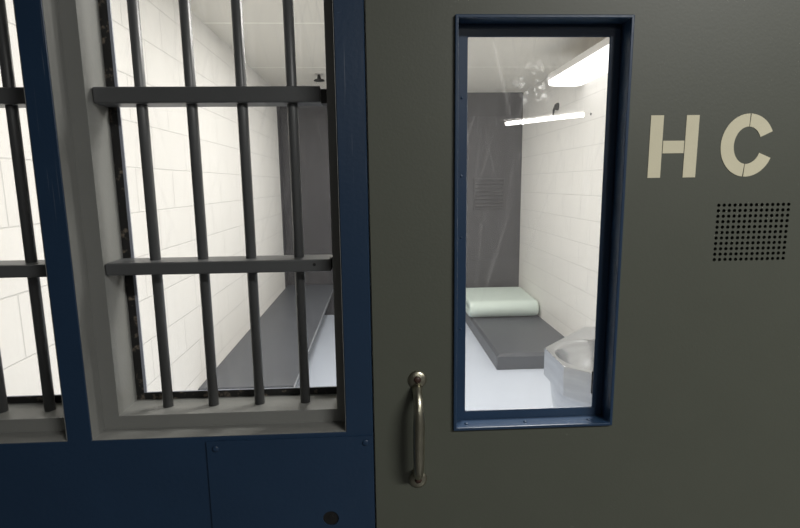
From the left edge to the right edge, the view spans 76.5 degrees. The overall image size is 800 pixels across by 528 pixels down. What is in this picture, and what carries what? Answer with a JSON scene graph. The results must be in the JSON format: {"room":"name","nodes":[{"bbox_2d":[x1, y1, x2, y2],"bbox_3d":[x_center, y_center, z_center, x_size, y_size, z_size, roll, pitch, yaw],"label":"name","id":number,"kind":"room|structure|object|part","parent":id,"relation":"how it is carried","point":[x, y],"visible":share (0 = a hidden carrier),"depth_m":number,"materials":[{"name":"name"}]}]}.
{"room":"prison interior","nodes":[
{"label":"prison interior","id":0,"kind":"room"},
{"bbox_2d":[0,0,284,395],"bbox_3d":[-1.236,-0.242,3.276,0.100,2.490,4.940,-1,9,-3],"label":"wall","id":1,"kind":"structure","parent":0,"point":[160,19],"depth_m":2.63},
{"bbox_2d":[277,107,287,287],"bbox_3d":[-1.300,-0.794,5.609,0.006,2.123,0.160,-1,9,-3],"label":"trim","id":2,"kind":"structure","parent":1,"relation":"attached to","point":[278,108],"depth_m":5.59,"materials":[{"name":"grey metal"}]},
{"bbox_2d":[0,0,375,527],"bbox_3d":[0.066,0.006,0.761,6.200,2.750,0.065,-1,9,-3],"label":"wall","id":3,"kind":"structure","parent":0,"point":[299,480],"depth_m":0.76,"materials":[{"name":"blue metal"}]},
{"bbox_2d":[0,0,66,443],"bbox_3d":[-0.685,-0.202,0.718,0.376,0.929,0.104,-1,9,-3],"label":"window","id":4,"kind":"structure","parent":3,"relation":"in","point":[26,420],"depth_m":0.78,"materials":[{"name":"grey paint"}]},
{"bbox_2d":[0,0,55,412],"bbox_3d":[-0.681,-0.204,0.729,0.335,0.887,0.056,-1,9,-3],"label":"grille","id":5,"kind":"object","parent":4,"relation":"attached to","point":[12,98],"visible":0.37,"depth_m":0.75,"materials":[{"name":"black metal"}]},
{"bbox_2d":[42,0,345,440],"bbox_3d":[-0.276,-0.210,0.737,0.373,0.929,0.104,-1,9,-3],"label":"window","id":6,"kind":"structure","parent":3,"relation":"in","point":[79,33],"depth_m":0.76,"materials":[{"name":"grey paint"}]},
{"bbox_2d":[92,0,332,407],"bbox_3d":[-0.272,-0.212,0.748,0.333,0.887,0.056,-1,9,-3],"label":"grille","id":7,"kind":"object","parent":6,"relation":"attached to","point":[190,96],"visible":0.94,"depth_m":0.75,"materials":[{"name":"black metal"}]},
{"bbox_3d":[-0.160,0.644,0.821,0.247,0.775,0.003,-1,9,-3],"label":"access panel","id":8,"kind":"part","parent":3,"relation":"part of","materials":[{"name":"blue metal"}]},
{"bbox_2d":[364,0,376,527],"bbox_3d":[0.062,-0.005,0.833,6.200,2.750,0.080,-1,9,-3],"label":"lining","id":9,"kind":"object","parent":3,"relation":"in","point":[364,0],"depth_m":0.79,"materials":[{"name":"metal"}]},
{"bbox_2d":[365,0,799,527],"bbox_3d":[0.431,0.317,0.809,0.938,2.088,0.088,-1,9,-3],"label":"door","id":10,"kind":"structure","parent":3,"relation":"in","point":[692,420],"depth_m":0.75,"materials":[{"name":"grey paint"}]},
{"bbox_3d":[0.027,0.255,0.755,0.018,0.154,0.039,-1,9,-3],"label":"pull handle","id":11,"kind":"part","parent":10,"relation":"part of","materials":[{"name":"silver metal"}]},
{"bbox_3d":[0.199,-0.046,0.749,0.246,0.595,0.040,-1,9,-3],"label":"vision frame","id":12,"kind":"part","parent":10,"relation":"part of","materials":[{"name":"blue paint"}]},
{"bbox_2d":[711,201,791,261],"bbox_3d":[0.518,-0.049,0.761,0.114,0.088,0.024,-1,9,-3],"label":"speaker grille","id":13,"kind":"object","parent":10,"relation":"attached to","point":[741,231],"depth_m":0.75,"materials":[{"name":"grey metal"}]},
{"bbox_2d":[190,0,605,92],"bbox_3d":[0.142,-1.557,3.188,2.895,0.100,5.040,-1,9,-3],"label":"ceiling","id":14,"kind":"structure","parent":0,"point":[495,64],"depth_m":3.77,"materials":[{"name":"white paint"}]},
{"bbox_2d":[314,73,323,81],"bbox_3d":[-0.731,-1.685,4.588,0.099,0.060,0.099,-1,9,-3],"label":"sprinkler","id":15,"kind":"object","parent":14,"relation":"attached to","point":[319,75],"visible":1,"depth_m":4.57,"materials":[{"name":"grey metal"}]},
{"bbox_2d":[280,92,522,314],"bbox_3d":[0.039,-0.660,5.827,2.895,2.490,0.100,-1,9,-3],"label":"wall","id":16,"kind":"structure","parent":0,"point":[494,119],"depth_m":5.75,"materials":[{"name":"grey paint"}]},
{"bbox_2d":[473,178,504,209],"bbox_3d":[1.014,-0.799,5.795,0.355,0.350,0.014,-1,9,-3],"label":"air vent","id":17,"kind":"object","parent":16,"relation":"in","point":[499,206],"visible":1,"depth_m":5.79,"materials":[{"name":"grey metal"}]},
{"bbox_2d":[297,315,552,409],"bbox_3d":[0.174,1.002,3.591,2.895,0.100,5.040,-1,9,-3],"label":"floor","id":18,"kind":"structure","parent":0,"point":[487,387],"depth_m":3.95,"materials":[{"name":"grey concrete"}]},
{"bbox_2d":[198,284,332,389],"bbox_3d":[-0.947,0.651,4.409,0.544,0.367,3.010,-1,9,-3],"label":"bed","id":19,"kind":"object","parent":18,"relation":"on","point":[278,323],"visible":0.54,"depth_m":3.65,"materials":[{"name":"grey paint"}]},
{"bbox_2d":[466,313,563,369],"bbox_3d":[1.093,0.640,5.065,0.710,0.132,1.908,-1,9,-3],"label":"platform","id":20,"kind":"object","parent":18,"relation":"on","point":[510,342],"visible":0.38,"depth_m":4.53,"materials":[{"name":"grey paint"}]},
{"bbox_2d":[466,287,538,316],"bbox_3d":[1.048,0.407,5.508,0.717,0.188,0.724,-1,9,-3],"label":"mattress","id":21,"kind":"object","parent":20,"relation":"on","point":[485,301],"visible":0.93,"depth_m":5.20,"materials":[{"name":"fabric"}]},
{"bbox_2d":[544,327,594,407],"bbox_3d":[0.855,0.767,2.135,0.452,0.800,0.819,-1,9,-3],"label":"basin","id":22,"kind":"object","parent":18,"relation":"on","point":[569,361],"visible":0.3,"depth_m":2.08,"materials":[{"name":"silver metal"}]},
{"bbox_2d":[519,73,607,336],"bbox_3d":[1.556,-0.298,3.404,0.100,2.490,4.940,-1,9,-3],"label":"wall","id":23,"kind":"structure","parent":0,"point":[563,155],"depth_m":4.52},
{"bbox_2d":[552,103,558,118],"bbox_3d":[1.408,-1.399,4.630,0.040,0.129,0.134,-1,9,-3],"label":"wall fitting","id":24,"kind":"object","parent":23,"relation":"attached to","point":[556,106],"visible":1,"depth_m":4.59,"materials":[{"name":"grey metal"}]},
{"bbox_2d":[548,37,608,85],"bbox_3d":[1.336,-1.376,3.406,0.297,0.140,1.196,-1,9,-3],"label":"wall light","id":25,"kind":"object","parent":23,"relation":"attached to","point":[591,64],"visible":0.52,"depth_m":3.47,"materials":[{"name":"white plastic"}]}
]}

